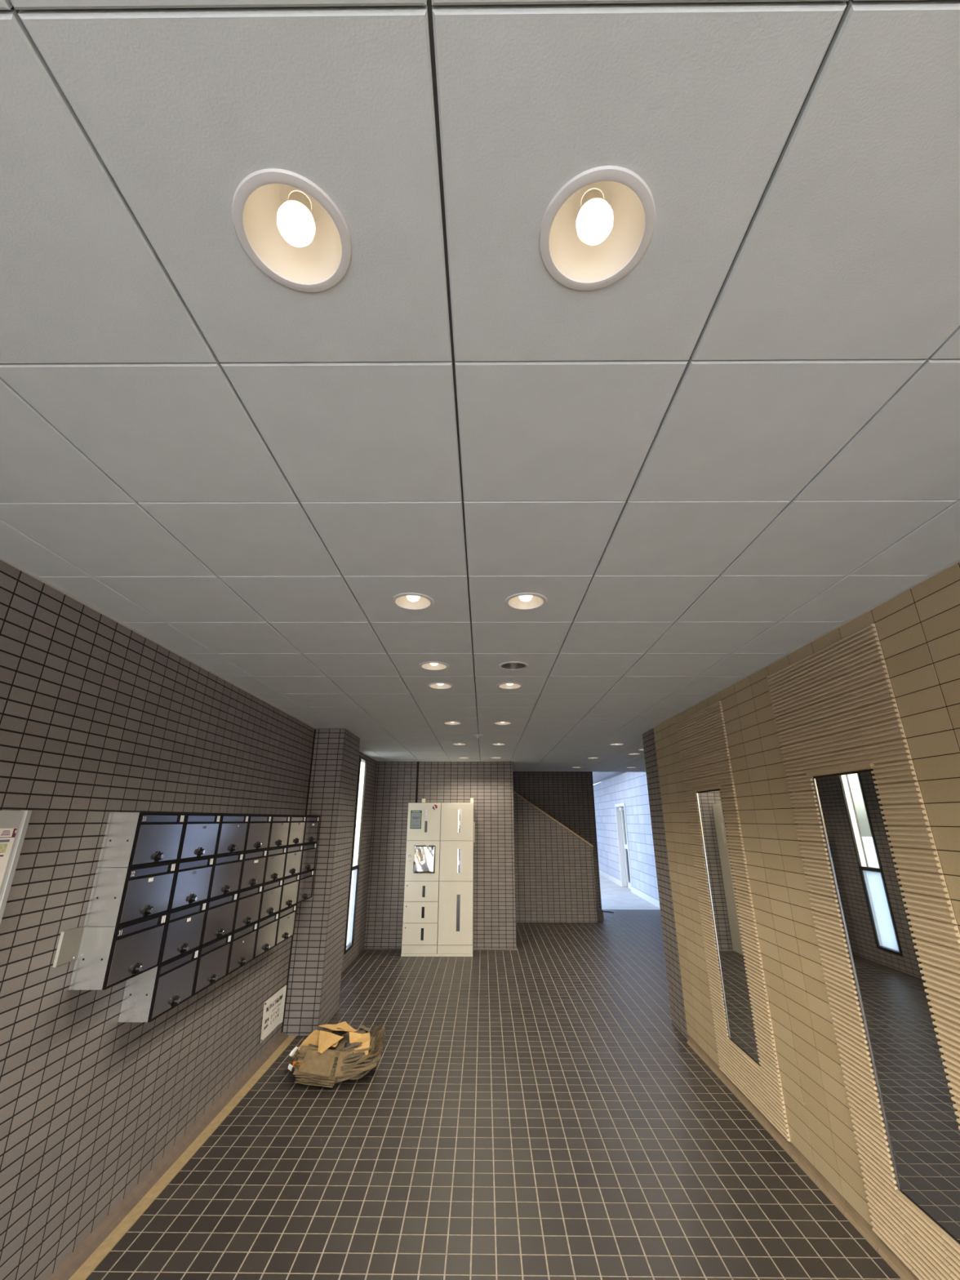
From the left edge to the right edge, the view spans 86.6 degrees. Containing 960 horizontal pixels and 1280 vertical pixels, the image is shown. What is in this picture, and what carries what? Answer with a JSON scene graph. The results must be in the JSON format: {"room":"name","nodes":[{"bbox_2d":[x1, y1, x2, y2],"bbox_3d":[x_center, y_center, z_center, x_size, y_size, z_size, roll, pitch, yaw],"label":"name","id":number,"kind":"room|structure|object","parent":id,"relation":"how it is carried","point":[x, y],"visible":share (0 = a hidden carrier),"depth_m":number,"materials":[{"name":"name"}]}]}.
{"room":"apartment building lobby","nodes":[
{"label":"apartment building lobby","id":0,"kind":"room"},
{"bbox_2d":[0,560,376,1279],"bbox_3d":[-1.665,1.282,2.637,0.110,2.730,10.400,0,-19,0],"label":"wall","id":1,"kind":"structure","parent":0,"point":[98,717],"depth_m":2.12,"materials":[{"name":"tile"}]},
{"bbox_2d":[0,810,31,924],"bbox_3d":[-1.609,0.851,1.412,0.022,0.729,0.604,0,-19,0],"label":"notice board","id":2,"kind":"object","parent":1,"relation":"attached to","point":[13,824],"visible":1,"depth_m":1.74,"materials":[{"name":"silver metal"}]},
{"bbox_2d":[0,827,17,887],"bbox_3d":[-1.608,0.852,1.416,0.001,0.610,0.532,0,-19,0],"label":"poster","id":3,"kind":"object","parent":2,"relation":"attached to","point":[8,836],"depth_m":1.73,"materials":[{"name":"white paper"}]},
{"bbox_2d":[52,926,84,967],"bbox_3d":[-1.611,1.203,2.007,0.010,0.118,0.129,0,-19,0],"label":"wall plate","id":4,"kind":"object","parent":1,"relation":"attached to","point":[69,941],"visible":1,"depth_m":1.99,"materials":[{"name":"grey"}]},
{"bbox_2d":[68,911,169,990],"bbox_3d":[-1.529,1.329,2.204,0.166,0.218,0.363,0,-19,0],"label":"mailbox","id":5,"kind":"object","parent":1,"relation":"attached to","point":[108,957],"visible":1,"depth_m":2.07,"materials":[{"name":"black"}]},
{"bbox_2d":[83,861,178,926],"bbox_3d":[-1.528,1.121,2.278,0.166,0.218,0.363,0,-19,0],"label":"mailbox","id":6,"kind":"object","parent":1,"relation":"attached to","point":[119,895],"visible":0.99,"depth_m":2.14,"materials":[{"name":"black metal"}]},
{"bbox_2d":[97,812,187,866],"bbox_3d":[-1.528,0.913,2.351,0.166,0.218,0.363,0,-19,0],"label":"mailbox","id":7,"kind":"object","parent":6,"relation":"on","point":[131,839],"visible":1,"depth_m":2.22,"materials":[{"name":"silver metal"}]},
{"bbox_2d":[0,555,316,728],"bbox_3d":[-1.615,-0.347,1.530,0.011,0.018,7.230,0,-19,0],"label":"trim","id":8,"kind":"structure","parent":1,"relation":"attached to","point":[2,558],"depth_m":2.29,"materials":[{"name":"grey metal"}]},
{"bbox_2d":[118,946,201,1022],"bbox_3d":[-1.527,1.658,2.474,0.166,0.218,0.363,0,-19,0],"label":"mailbox","id":9,"kind":"object","parent":1,"relation":"attached to","point":[148,995],"visible":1,"depth_m":2.34,"materials":[{"name":"black metal"}]},
{"bbox_2d":[46,1031,296,1279],"bbox_3d":[-1.567,1.982,0.708,0.117,0.033,7.230,0,-19,0],"label":"baseboard","id":10,"kind":"structure","parent":1,"relation":"attached to","point":[92,1251],"depth_m":2.46,"materials":[{"name":"beige wood"}]},
{"bbox_2d":[160,900,208,964],"bbox_3d":[-1.526,1.450,2.548,0.166,0.218,0.362,0,-19,0],"label":"mailbox","id":11,"kind":"object","parent":1,"relation":"attached to","point":[185,927],"visible":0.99,"depth_m":2.53,"materials":[{"name":"black"}]},
{"bbox_2d":[169,856,216,911],"bbox_3d":[-1.526,1.242,2.622,0.166,0.218,0.362,0,-19,0],"label":"mailbox","id":12,"kind":"object","parent":11,"relation":"on","point":[193,880],"visible":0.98,"depth_m":2.60,"materials":[{"name":"black metal"}]},
{"bbox_2d":[179,813,222,860],"bbox_3d":[-1.525,1.034,2.695,0.166,0.218,0.362,0,-19,0],"label":"mailbox","id":13,"kind":"object","parent":12,"relation":"on","point":[202,831],"visible":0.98,"depth_m":2.67,"materials":[{"name":"black"}]},
{"bbox_2d":[193,932,233,995],"bbox_3d":[-1.524,1.779,2.819,0.166,0.218,0.362,0,-19,0],"label":"mailbox","id":14,"kind":"object","parent":1,"relation":"attached to","point":[215,956],"visible":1,"depth_m":2.80,"materials":[{"name":"black"}]},
{"bbox_2d":[201,891,239,946],"bbox_3d":[-1.523,1.571,2.892,0.166,0.218,0.362,0,-19,0],"label":"mailbox","id":15,"kind":"object","parent":1,"relation":"attached to","point":[221,913],"visible":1,"depth_m":2.87,"materials":[{"name":"black"}]},
{"bbox_2d":[208,852,244,899],"bbox_3d":[-1.523,1.363,2.965,0.166,0.218,0.362,0,-19,0],"label":"mailbox","id":16,"kind":"object","parent":15,"relation":"on","point":[228,868],"visible":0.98,"depth_m":2.95,"materials":[{"name":"black metal"}]},
{"bbox_2d":[216,813,250,855],"bbox_3d":[-1.522,1.155,3.039,0.166,0.218,0.362,0,-19,0],"label":"mailbox","id":17,"kind":"object","parent":16,"relation":"on","point":[233,837],"visible":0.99,"depth_m":3.02,"materials":[{"name":"black"}]},
{"bbox_2d":[227,920,258,974],"bbox_3d":[-1.521,1.900,3.162,0.166,0.218,0.362,0,-19,0],"label":"mailbox","id":18,"kind":"object","parent":1,"relation":"attached to","point":[244,940],"visible":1,"depth_m":3.14,"materials":[{"name":"black"}]},
{"bbox_2d":[233,884,263,932],"bbox_3d":[-1.520,1.692,3.236,0.166,0.218,0.362,0,-19,0],"label":"mailbox","id":19,"kind":"object","parent":1,"relation":"attached to","point":[250,900],"visible":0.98,"depth_m":3.22,"materials":[{"name":"black metal"}]},
{"bbox_2d":[240,848,268,890],"bbox_3d":[-1.520,1.484,3.309,0.166,0.218,0.362,0,-19,0],"label":"mailbox","id":20,"kind":"object","parent":19,"relation":"on","point":[255,863],"visible":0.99,"depth_m":3.29,"materials":[{"name":"black"}]},
{"bbox_2d":[244,814,272,851],"bbox_3d":[-1.520,1.276,3.382,0.166,0.218,0.362,0,-19,0],"label":"mailbox","id":21,"kind":"object","parent":20,"relation":"on","point":[260,825],"visible":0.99,"depth_m":3.36,"materials":[{"name":"black"}]},
{"bbox_2d":[253,911,279,959],"bbox_3d":[-1.518,2.022,3.506,0.166,0.218,0.362,0,-19,0],"label":"mailbox","id":22,"kind":"object","parent":1,"relation":"attached to","point":[267,934],"visible":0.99,"depth_m":3.49,"materials":[{"name":"black"}]},
{"bbox_2d":[259,878,284,919],"bbox_3d":[-1.518,1.813,3.579,0.166,0.218,0.362,0,-19,0],"label":"mailbox","id":23,"kind":"object","parent":1,"relation":"attached to","point":[272,891],"visible":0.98,"depth_m":3.56,"materials":[{"name":"black metal"}]},
{"bbox_2d":[263,846,287,884],"bbox_3d":[-1.517,1.606,3.653,0.166,0.218,0.362,0,-19,0],"label":"mailbox","id":24,"kind":"object","parent":23,"relation":"on","point":[277,857],"visible":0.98,"depth_m":3.64,"materials":[{"name":"black"}]},
{"bbox_2d":[268,815,291,848],"bbox_3d":[-1.517,1.398,3.726,0.166,0.218,0.362,0,-19,0],"label":"mailbox","id":25,"kind":"object","parent":24,"relation":"on","point":[280,828],"visible":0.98,"depth_m":3.71,"materials":[{"name":"black"}]},
{"bbox_2d":[260,985,286,1042],"bbox_3d":[-1.590,2.872,3.931,0.013,0.252,0.420,0,-19,0],"label":"notice sheet","id":26,"kind":"object","parent":1,"relation":"attached to","point":[273,1007],"visible":1,"depth_m":3.92,"materials":[{"name":"white paper"}]},
{"bbox_2d":[275,903,297,946],"bbox_3d":[-1.515,2.143,3.849,0.166,0.218,0.362,0,-19,0],"label":"mailbox","id":27,"kind":"object","parent":1,"relation":"attached to","point":[286,922],"visible":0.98,"depth_m":3.83,"materials":[{"name":"black"}]},
{"bbox_2d":[280,873,300,911],"bbox_3d":[-1.515,1.935,3.923,0.166,0.218,0.362,0,-19,0],"label":"mailbox","id":28,"kind":"object","parent":1,"relation":"attached to","point":[291,883],"visible":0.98,"depth_m":3.91,"materials":[{"name":"black metal"}]},
{"bbox_2d":[284,844,303,878],"bbox_3d":[-1.514,1.727,3.996,0.166,0.218,0.362,0,-19,0],"label":"mailbox","id":29,"kind":"object","parent":28,"relation":"on","point":[295,853],"visible":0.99,"depth_m":3.98,"materials":[{"name":"black"}]},
{"bbox_2d":[287,815,306,846],"bbox_3d":[-1.514,1.519,4.070,0.166,0.218,0.362,0,-19,0],"label":"mailbox","id":30,"kind":"object","parent":29,"relation":"on","point":[298,823],"visible":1,"depth_m":4.05,"materials":[{"name":"black"}]},
{"bbox_2d":[297,869,314,903],"bbox_3d":[-1.512,2.056,4.266,0.166,0.218,0.362,0,-19,0],"label":"mailbox","id":31,"kind":"object","parent":1,"relation":"attached to","point":[306,881],"visible":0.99,"depth_m":4.25,"materials":[{"name":"black metal"}]},
{"bbox_2d":[300,842,317,873],"bbox_3d":[-1.512,1.848,4.340,0.166,0.218,0.362,0,-19,0],"label":"mailbox","id":32,"kind":"object","parent":1,"relation":"attached to","point":[309,851],"visible":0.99,"depth_m":4.33,"materials":[{"name":"black"}]},
{"bbox_2d":[303,816,319,844],"bbox_3d":[-1.511,1.640,4.413,0.166,0.218,0.362,0,-19,0],"label":"mailbox","id":33,"kind":"object","parent":32,"relation":"on","point":[312,827],"visible":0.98,"depth_m":4.39,"materials":[{"name":"black"}]},
{"bbox_2d":[344,755,367,953],"bbox_3d":[-1.623,2.655,6.503,0.112,2.264,0.400,0,-19,0],"label":"window","id":34,"kind":"structure","parent":1,"relation":"in","point":[353,893],"depth_m":6.54,"materials":[{"name":"white glass"}]},
{"bbox_2d":[364,760,516,949],"bbox_3d":[-0.574,2.910,9.079,2.167,3.950,3.250,0,-19,0],"label":"wall","id":35,"kind":"structure","parent":0,"point":[490,784],"depth_m":7.36,"materials":[{"name":"tile"}]},
{"bbox_2d":[0,0,959,772],"bbox_3d":[0.989,0.258,3.745,5.582,0.349,11.950,0,-19,0],"label":"ceiling","id":36,"kind":"structure","parent":0,"point":[708,460],"depth_m":0.96,"materials":[{"name":"painted mineral fibre ceiling panels"},{"name":"metal"}]},
{"bbox_2d":[231,168,351,292],"bbox_3d":[-0.281,-0.643,0.781,0.171,0.081,0.171,0,-19,0],"label":"recessed light","id":37,"kind":"object","parent":36,"relation":"in","point":[286,224],"visible":0.98,"depth_m":0.79,"materials":[{"name":"white metal"}]},
{"bbox_2d":[288,191,311,212],"bbox_3d":[-0.281,-0.667,0.790,0.036,0.028,0.036,0,-19,0],"label":"socket","id":38,"kind":"object","parent":37,"relation":"attached to","point":[301,197],"depth_m":0.78,"materials":[{"name":"beige"}]},
{"bbox_2d":[391,592,434,610],"bbox_3d":[-0.270,-0.189,2.069,0.171,0.081,0.171,0,-19,0],"label":"recessed light","id":39,"kind":"object","parent":36,"relation":"in","point":[407,601],"visible":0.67,"depth_m":2.10,"materials":[{"name":"white metal"}]},
{"bbox_2d":[418,661,448,670],"bbox_3d":[-0.263,0.114,2.927,0.171,0.081,0.171,0,-19,0],"label":"recessed light","id":40,"kind":"object","parent":36,"relation":"in","point":[429,665],"visible":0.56,"depth_m":2.96,"materials":[{"name":"white metal"}]},
{"bbox_2d":[426,682,453,688],"bbox_3d":[-0.260,0.266,3.356,0.171,0.081,0.171,0,-19,0],"label":"recessed light","id":41,"kind":"object","parent":36,"relation":"in","point":[433,685],"visible":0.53,"depth_m":3.39,"materials":[{"name":"white metal"}]},
{"bbox_2d":[443,720,462,724],"bbox_3d":[-0.249,0.720,4.643,0.171,0.081,0.171,0,-19,0],"label":"recessed light","id":42,"kind":"object","parent":36,"relation":"in","point":[451,722],"visible":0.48,"depth_m":4.68,"materials":[{"name":"white metal"}]},
{"bbox_2d":[452,742,466,745],"bbox_3d":[-0.238,1.174,5.930,0.171,0.081,0.171,0,-19,0],"label":"recessed light","id":43,"kind":"object","parent":36,"relation":"in","point":[454,744],"visible":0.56,"depth_m":5.96,"materials":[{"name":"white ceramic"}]},
{"bbox_2d":[474,733,483,738],"bbox_3d":[-0.015,1.001,5.278,0.090,0.037,0.090,0,-19,0],"label":"ceiling sensor","id":44,"kind":"object","parent":36,"relation":"attached to","point":[477,735],"visible":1,"depth_m":5.26,"materials":[{"name":"white plastic"}]},
{"bbox_2d":[491,742,506,745],"bbox_3d":[0.216,1.173,5.927,0.171,0.081,0.171,0,-19,0],"label":"recessed light","id":45,"kind":"object","parent":36,"relation":"in","point":[494,744],"visible":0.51,"depth_m":5.96,"materials":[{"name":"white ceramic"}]},
{"bbox_2d":[493,720,511,724],"bbox_3d":[0.206,0.719,4.639,0.171,0.081,0.171,0,-19,0],"label":"recessed light","id":46,"kind":"object","parent":36,"relation":"in","point":[502,722],"visible":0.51,"depth_m":4.67,"materials":[{"name":"white metal"}]},
{"bbox_2d":[497,682,523,688],"bbox_3d":[0.195,0.265,3.352,0.171,0.081,0.171,0,-19,0],"label":"recessed light","id":47,"kind":"object","parent":36,"relation":"in","point":[504,685],"visible":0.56,"depth_m":3.38,"materials":[{"name":"white metal"}]},
{"bbox_2d":[498,661,528,670],"bbox_3d":[0.192,0.114,2.923,0.171,0.081,0.171,0,-19,0],"label":"recessed light","id":48,"kind":"object","parent":36,"relation":"in","point":[511,665],"visible":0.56,"depth_m":2.96,"materials":[{"name":"white metal"}]},
{"bbox_2d":[504,592,546,610],"bbox_3d":[0.185,-0.189,2.065,0.171,0.081,0.171,0,-19,0],"label":"recessed light","id":49,"kind":"object","parent":36,"relation":"in","point":[522,601],"visible":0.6,"depth_m":2.10,"materials":[{"name":"white metal"}]},
{"bbox_2d":[538,165,655,290],"bbox_3d":[0.174,-0.643,0.778,0.171,0.081,0.171,0,-19,0],"label":"recessed light","id":50,"kind":"object","parent":36,"relation":"in","point":[600,224],"visible":1,"depth_m":0.79,"materials":[{"name":"white metal"}]},
{"bbox_2d":[581,188,604,207],"bbox_3d":[0.174,-0.667,0.786,0.036,0.028,0.036,0,-19,0],"label":"socket","id":51,"kind":"object","parent":50,"relation":"attached to","point":[588,195],"depth_m":0.77,"materials":[{"name":"beige"}]},
{"bbox_2d":[608,742,624,745],"bbox_3d":[1.581,1.173,5.916,0.171,0.081,0.171,0,-19,0],"label":"recessed light","id":52,"kind":"object","parent":36,"relation":"in","point":[614,744],"visible":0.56,"depth_m":5.94,"materials":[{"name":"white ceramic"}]},
{"bbox_2d":[627,752,640,755],"bbox_3d":[2.043,1.475,6.770,0.171,0.081,0.171,0,-19,0],"label":"recessed light","id":53,"kind":"object","parent":36,"relation":"in","point":[633,753],"visible":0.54,"depth_m":6.81,"materials":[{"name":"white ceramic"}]},
{"bbox_2d":[85,909,902,1279],"bbox_3d":[1.015,3.093,3.619,5.432,0.120,13.500,0,-19,0],"label":"floor","id":54,"kind":"structure","parent":0,"point":[538,1109],"depth_m":2.63,"materials":[{"name":"tile"}]},
{"bbox_2d":[282,728,359,1036],"bbox_3d":[-1.474,2.062,4.847,0.337,2.730,0.630,0,-19,0],"label":"wall pier","id":55,"kind":"object","parent":54,"relation":"on","point":[314,977],"visible":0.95,"depth_m":4.57,"materials":[{"name":"tile"}]},
{"bbox_2d":[288,1021,385,1088],"bbox_3d":[-1.003,2.879,3.576,0.636,0.245,0.566,0,-19,0],"label":"pile","id":56,"kind":"object","parent":54,"relation":"on","point":[326,1058],"visible":1,"depth_m":3.44,"materials":[{"name":"brown cardboard"}]},
{"bbox_2d":[400,798,440,956],"bbox_3d":[-0.776,3.197,7.022,0.462,1.940,0.422,0,-19,0],"label":"locker","id":57,"kind":"object","parent":54,"relation":"on","point":[421,886],"visible":1,"depth_m":6.81,"materials":[{"name":"beige metal"}]},
{"bbox_2d":[436,798,475,956],"bbox_3d":[-0.311,3.199,7.024,0.470,1.940,0.410,0,-19,0],"label":"locker","id":58,"kind":"object","parent":54,"relation":"on","point":[455,895],"visible":1,"depth_m":6.80,"materials":[{"name":"beige metal"}]},
{"bbox_2d":[595,905,603,920],"bbox_3d":[1.511,4.630,9.447,1.275,0.860,0.980,0,-19,0],"label":"staircase","id":59,"kind":"structure","parent":54,"relation":"on","point":[599,911],"depth_m":8.87,"materials":[{"name":"tile"}]},
{"bbox_2d":[513,791,597,923],"bbox_3d":[1.262,3.813,9.119,1.511,2.282,0.180,0,-19,0],"label":"wall","id":60,"kind":"structure","parent":0,"point":[554,872],"depth_m":8.95,"materials":[{"name":"tile"}]},
{"bbox_2d":[512,771,601,908],"bbox_3d":[1.316,3.420,10.512,2.060,3.950,0.177,0,-19,0],"label":"wall","id":61,"kind":"structure","parent":0,"point":[567,797],"depth_m":10.48,"materials":[{"name":"tile"}]},
{"bbox_2d":[592,772,625,784],"bbox_3d":[3.474,4.016,15.150,1.200,0.180,8.700,0,-19,0],"label":"ceiling","id":62,"kind":"structure","parent":0,"point":[597,777],"depth_m":14.80,"materials":[{"name":"grey paint"}]},
{"bbox_2d":[642,728,688,1039],"bbox_3d":[2.722,1.996,4.633,2.133,2.730,0.411,0,-19,0],"label":"wall","id":63,"kind":"structure","parent":0,"point":[674,985],"depth_m":4.58,"materials":[{"name":"tile"}]},
{"bbox_2d":[653,562,959,1279],"bbox_3d":[1.777,0.688,1.094,0.364,2.620,7.149,0,-19,0],"label":"wall","id":64,"kind":"structure","parent":0,"point":[878,693],"depth_m":2.40,"materials":[{"name":"beige tile"}]},
{"bbox_2d":[695,790,760,1066],"bbox_3d":[1.630,1.812,3.397,0.011,1.540,0.409,0,-19,0],"label":"wall mirror","id":65,"kind":"object","parent":64,"relation":"attached to","point":[739,1017],"visible":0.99,"depth_m":3.36,"materials":[{"name":"clear glass"}]},
{"bbox_2d":[686,1035,919,1279],"bbox_3d":[1.778,1.976,0.640,0.357,0.109,7.149,0,-19,0],"label":"baseboard","id":66,"kind":"structure","parent":64,"relation":"attached to","point":[846,1210],"depth_m":2.45,"materials":[{"name":"beige tile"}]},
{"bbox_2d":[652,558,959,728],"bbox_3d":[1.611,-0.362,1.466,0.011,0.018,7.149,0,-19,0],"label":"trim","id":67,"kind":"structure","parent":64,"relation":"attached to","point":[957,561],"depth_m":2.29,"materials":[{"name":"grey"}]},
{"bbox_2d":[811,771,959,1244],"bbox_3d":[1.619,1.332,2.037,0.011,1.540,0.409,0,-19,0],"label":"wall mirror","id":68,"kind":"object","parent":64,"relation":"attached to","point":[921,1125],"visible":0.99,"depth_m":2.00,"materials":[{"name":"clear glass"}]},
{"label":"outside","id":69,"kind":"structure","parent":0,"visible":0},
{"bbox_2d":[599,874,660,909],"bbox_3d":[0.073,5.027,8.830,80.000,0.294,100.000,0,-19,0],"label":"ground","id":70,"kind":"structure","parent":69,"point":[613,895],"depth_m":11.44,"materials":[{"name":"concrete"}]},
{"bbox_2d":[593,772,658,900],"bbox_3d":[3.930,5.406,14.397,0.252,2.900,8.386,-1,-19,2],"label":"wall","id":71,"kind":"structure","parent":70,"relation":"on","point":[630,788],"depth_m":12.60,"materials":[{"name":"grey tile"}]},
{"bbox_2d":[614,803,632,888],"bbox_3d":[3.835,5.362,13.326,0.200,2.070,1.130,-1,-19,2],"label":"door","id":72,"kind":"structure","parent":71,"relation":"in","point":[620,813],"depth_m":13.60,"materials":[{"name":"white paint"}]},
{"bbox_2d":[599,869,659,907],"bbox_3d":[3.783,6.627,13.973,0.030,0.126,8.386,-1,-19,2],"label":"baseboard","id":73,"kind":"structure","parent":71,"relation":"attached to","point":[648,898],"depth_m":11.91,"materials":[{"name":"white paint"}]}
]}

